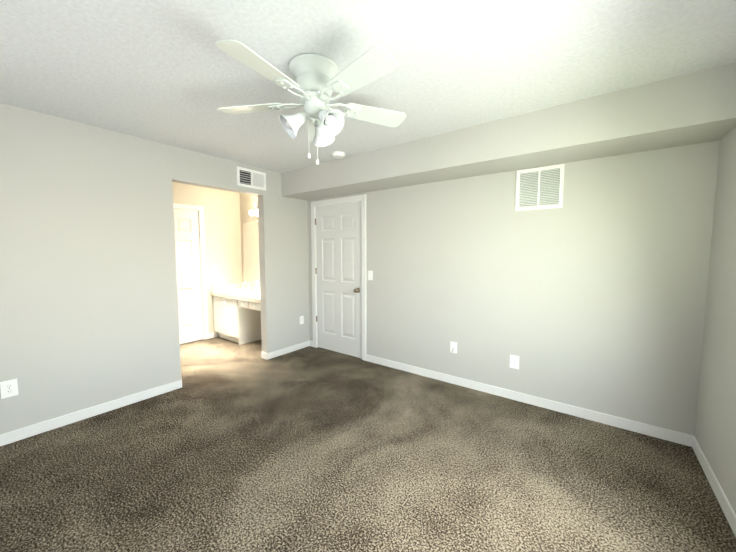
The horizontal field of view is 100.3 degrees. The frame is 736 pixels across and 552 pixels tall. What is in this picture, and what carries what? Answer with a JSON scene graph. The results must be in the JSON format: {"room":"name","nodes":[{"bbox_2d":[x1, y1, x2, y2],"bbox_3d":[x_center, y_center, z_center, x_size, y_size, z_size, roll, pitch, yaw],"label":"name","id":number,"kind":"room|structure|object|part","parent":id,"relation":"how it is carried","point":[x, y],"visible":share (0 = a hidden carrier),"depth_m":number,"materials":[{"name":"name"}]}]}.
{"room":"empty bedroom","nodes":[
{"label":"empty bedroom","id":0,"kind":"room"},
{"bbox_2d":[0,103,309,434],"bbox_3d":[-2.297,-0.032,2.708,0.120,2.440,4.600,3,5,37],"label":"wall","id":1,"kind":"structure","parent":0,"point":[89,316],"depth_m":2.61,"materials":[{"name":"grey paint"}]},
{"bbox_2d":[0,379,18,398],"bbox_3d":[-2.615,0.821,2.239,0.006,0.125,0.082,3,5,37],"label":"outlet","id":2,"kind":"object","parent":1,"relation":"attached to","point":[6,391],"visible":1,"depth_m":2.24,"materials":[{"name":"white plastic"}]},
{"bbox_2d":[0,379,181,445],"bbox_3d":[-2.765,1.198,2.063,0.013,0.085,2.800,3,5,37],"label":"baseboard","id":3,"kind":"structure","parent":1,"relation":"attached to","point":[22,433],"depth_m":2.56,"materials":[{"name":"white wood"}]},
{"bbox_2d":[236,166,265,190],"bbox_3d":[-1.400,-1.172,3.710,0.020,0.216,0.385,3,5,37],"label":"air vent","id":4,"kind":"object","parent":1,"relation":"in","point":[249,178],"visible":1,"depth_m":3.70,"materials":[{"name":"white metal"}]},
{"bbox_2d":[264,340,311,359],"bbox_3d":[-1.097,1.026,4.300,0.060,0.085,0.750,3,5,37],"label":"baseboard","id":5,"kind":"structure","parent":1,"relation":"attached to","point":[289,349],"depth_m":4.25,"materials":[{"name":"white wood"}]},
{"bbox_2d":[300,316,303,323],"bbox_3d":[-0.960,0.638,4.447,0.007,0.118,0.074,3,5,37],"label":"outlet","id":6,"kind":"object","parent":1,"relation":"attached to","point":[301,319],"visible":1,"depth_m":4.45,"materials":[{"name":"white plastic"}]},
{"bbox_2d":[172,182,241,339],"bbox_3d":[-2.885,-0.176,4.576,0.137,2.440,2.300,3,5,37],"label":"wall","id":7,"kind":"structure","parent":0,"point":[222,227],"depth_m":4.98,"materials":[{"name":"beige paint"}]},
{"bbox_2d":[173,208,203,343],"bbox_3d":[-2.853,0.023,4.533,0.105,2.030,0.765,3,5,37],"label":"door","id":8,"kind":"structure","parent":7,"relation":"attached to","point":[187,251],"depth_m":4.71,"materials":[{"name":"white wood"}]},
{"bbox_3d":[-2.908,0.022,4.574,0.122,2.046,0.777,3,5,37],"label":"vanity door jamb trim","id":9,"kind":"part","parent":7,"relation":"part of","materials":[{"name":"white wood"}]},
{"bbox_2d":[240,193,259,284],"bbox_3d":[-1.592,-0.207,4.982,1.480,2.440,0.100,3,5,37],"label":"wall","id":10,"kind":"structure","parent":0,"point":[248,202],"depth_m":5.21,"materials":[{"name":"beige paint"}]},
{"bbox_2d":[212,283,242,289],"bbox_3d":[-2.370,0.189,5.186,0.020,0.101,0.510,3,5,37],"label":"backsplash","id":11,"kind":"structure","parent":10,"relation":"attached to","point":[237,286],"depth_m":5.20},
{"bbox_2d":[243,221,259,283],"bbox_3d":[-1.624,-0.368,4.927,1.330,1.030,0.004,3,5,37],"label":"vanity mirror","id":12,"kind":"object","parent":10,"relation":"attached to","point":[251,251],"visible":0.21,"depth_m":5.18,"materials":[{"name":"white mirror"}]},
{"bbox_2d":[249,210,257,216],"bbox_3d":[-1.555,-0.995,4.737,0.920,0.100,0.147,3,5,37],"label":"sconce","id":13,"kind":"object","parent":10,"relation":"attached to","point":[252,213],"visible":0.33,"depth_m":4.91,"materials":[{"name":"silver metal"}]},
{"bbox_2d":[251,284,259,289],"bbox_3d":[-1.629,0.207,4.964,1.474,0.101,0.020,3,5,37],"label":"backsplash","id":14,"kind":"structure","parent":10,"relation":"attached to","point":[253,287],"depth_m":5.15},
{"bbox_2d":[0,337,735,551],"bbox_3d":[-1.282,1.292,2.049,5.854,0.100,4.840,3,5,37],"label":"floor","id":15,"kind":"structure","parent":0,"point":[230,446],"depth_m":1.94,"materials":[{"name":"carpet"}]},
{"bbox_2d":[211,290,260,344],"bbox_3d":[-1.790,0.651,4.782,1.474,0.760,0.556,3,5,37],"label":"bathroom vanity","id":16,"kind":"object","parent":15,"relation":"on","point":[237,312],"depth_m":4.75,"materials":[{"name":"white wood"}]},
{"bbox_2d":[211,283,259,302],"bbox_3d":[-1.788,0.250,4.754,1.474,0.157,0.549,3,5,37],"label":"countertop","id":17,"kind":"structure","parent":16,"relation":"on","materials":[{"name":"beige stone"}]},
{"bbox_2d":[243,282,250,289],"bbox_3d":[-2.041,0.169,5.146,0.200,0.146,0.151,3,5,37],"label":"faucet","id":18,"kind":"object","parent":17,"relation":"on","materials":[{"name":"silver metal"}]},
{"bbox_2d":[0,0,735,172],"bbox_3d":[-1.282,-1.241,1.855,5.854,0.100,4.840,3,5,37],"label":"ceiling","id":19,"kind":"structure","parent":0,"point":[169,72],"depth_m":1.66,"materials":[{"name":"white paint"}]},
{"bbox_2d":[215,39,405,164],"bbox_3d":[-0.305,-0.909,1.741,1.137,0.542,1.132,3,5,37],"label":"ceiling fan","id":20,"kind":"object","parent":19,"relation":"hanging from","point":[319,78],"visible":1,"depth_m":1.67,"materials":[{"name":"white"}]},
{"bbox_3d":[-0.688,-1.001,1.834,0.404,0.037,0.280,3,5,37],"label":"blade","id":21,"kind":"part","parent":20,"relation":"part of","materials":[{"name":"white wood"}]},
{"bbox_3d":[-0.488,-0.970,1.423,0.183,0.037,0.413,3,5,37],"label":"blade","id":22,"kind":"part","parent":20,"relation":"part of","materials":[{"name":"white wood"}]},
{"bbox_3d":[-0.438,-0.855,1.736,0.138,0.146,0.147,3,5,37],"label":"lamp shade","id":23,"kind":"part","parent":20,"relation":"part of","materials":[{"name":"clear glass"}]},
{"bbox_3d":[-0.356,-1.026,2.149,0.355,0.037,0.361,3,5,37],"label":"blade","id":24,"kind":"part","parent":20,"relation":"part of","materials":[{"name":"white"}]},
{"bbox_3d":[-0.290,-0.781,1.754,0.019,0.285,0.018,3,5,37],"label":"chain","id":25,"kind":"part","parent":20,"relation":"part of","materials":[{"name":"white metal"}]},
{"bbox_2d":[315,119,321,125],"bbox_3d":[-0.294,-0.911,1.843,0.054,0.055,0.054,3,5,37],"label":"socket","id":26,"kind":"object","parent":20,"relation":"attached to","point":[317,123],"depth_m":1.82,"materials":[{"name":"white metal"}]},
{"bbox_3d":[-0.293,-0.868,1.910,0.134,0.146,0.148,3,5,37],"label":"lamp shade","id":27,"kind":"part","parent":20,"relation":"part of","materials":[{"name":"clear glass"}]},
{"bbox_3d":[-0.217,-0.864,1.698,0.087,0.078,0.060,3,5,37],"label":"bulb","id":28,"kind":"part","parent":20,"relation":"part of","materials":[{"name":"white glass"}]},
{"bbox_3d":[-0.211,-0.851,1.693,0.147,0.146,0.143,3,5,37],"label":"lamp shade","id":29,"kind":"part","parent":20,"relation":"part of","materials":[{"name":"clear glass"}]},
{"bbox_3d":[-0.044,-0.974,1.481,0.414,0.037,0.194,3,5,37],"label":"blade","id":30,"kind":"part","parent":20,"relation":"part of","materials":[{"name":"white wood"}]},
{"bbox_3d":[0.045,-1.009,1.929,0.290,0.037,0.401,3,5,37],"label":"blade","id":31,"kind":"part","parent":20,"relation":"part of","materials":[{"name":"white wood"}]},
{"bbox_2d":[331,151,345,158],"bbox_3d":[-0.313,-1.277,3.254,0.152,0.039,0.152,3,5,37],"label":"smoke detector","id":32,"kind":"object","parent":19,"relation":"attached to","point":[338,154],"visible":1,"depth_m":3.21,"materials":[{"name":"white plastic"}]},
{"bbox_2d":[281,62,735,200],"bbox_3d":[0.599,-1.132,3.047,4.014,0.300,0.457,3,5,37],"label":"soffit beam","id":33,"kind":"structure","parent":19,"relation":"attached to","point":[692,108],"depth_m":2.27,"materials":[{"name":"grey paint"}]},
{"bbox_2d":[308,140,719,435],"bbox_3d":[0.771,-0.082,3.360,4.254,2.440,0.120,3,5,37],"label":"wall","id":34,"kind":"structure","parent":0,"point":[591,294],"depth_m":2.63,"materials":[{"name":"grey paint"}]},
{"bbox_2d":[311,194,365,360],"bbox_3d":[-0.382,0.015,4.221,0.984,2.113,0.137,3,5,37],"label":"door frame","id":35,"kind":"structure","parent":34,"relation":"attached to","point":[362,198],"depth_m":4.02,"materials":[{"name":"white wood"}]},
{"bbox_2d":[316,201,361,357],"bbox_3d":[-0.417,0.051,4.176,0.832,2.030,0.105,3,5,37],"label":"door","id":36,"kind":"structure","parent":34,"relation":"in","point":[339,277],"depth_m":4.17,"materials":[{"name":"white wood"}]},
{"bbox_2d":[368,271,372,279],"bbox_3d":[0.029,-0.007,3.843,0.074,0.118,0.004,3,5,37],"label":"light switch","id":37,"kind":"object","parent":34,"relation":"attached to","point":[371,274],"visible":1,"depth_m":3.84,"materials":[{"name":"white plastic"}]},
{"bbox_2d":[450,341,456,352],"bbox_3d":[0.893,0.755,3.229,0.074,0.118,0.044,3,5,37],"label":"outlet","id":38,"kind":"object","parent":34,"relation":"attached to","point":[453,347],"visible":1,"depth_m":3.24,"materials":[{"name":"white plastic"}]},
{"bbox_2d":[509,355,518,368],"bbox_3d":[1.379,0.810,2.894,0.082,0.125,0.006,3,5,37],"label":"outlet","id":39,"kind":"object","parent":34,"relation":"attached to","point":[515,361],"visible":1,"depth_m":2.89,"materials":[{"name":"white plastic"}]},
{"bbox_2d":[366,354,687,445],"bbox_3d":[1.149,1.120,3.086,2.924,0.085,0.013,3,5,37],"label":"baseboard","id":40,"kind":"structure","parent":34,"relation":"attached to","point":[591,415],"depth_m":2.73,"materials":[{"name":"white wood"}]},
{"bbox_2d":[515,164,564,210],"bbox_3d":[1.494,-0.765,2.684,0.365,0.360,0.013,3,5,37],"label":"air vent","id":41,"kind":"object","parent":34,"relation":"in","point":[539,188],"visible":1,"depth_m":2.68,"materials":[{"name":"white metal"}]},
{"bbox_2d":[695,126,735,512],"bbox_3d":[1.015,0.157,0.241,0.120,2.440,4.600,3,5,37],"label":"wall","id":42,"kind":"structure","parent":0,"point":[715,432],"depth_m":1.86,"materials":[{"name":"grey paint"}]},
{"bbox_2d":[688,434,735,536],"bbox_3d":[0.963,1.328,0.371,0.013,0.085,4.600,3,5,37],"label":"baseboard","id":43,"kind":"structure","parent":42,"relation":"attached to","point":[730,514],"depth_m":1.78,"materials":[{"name":"white wood"}]}
]}

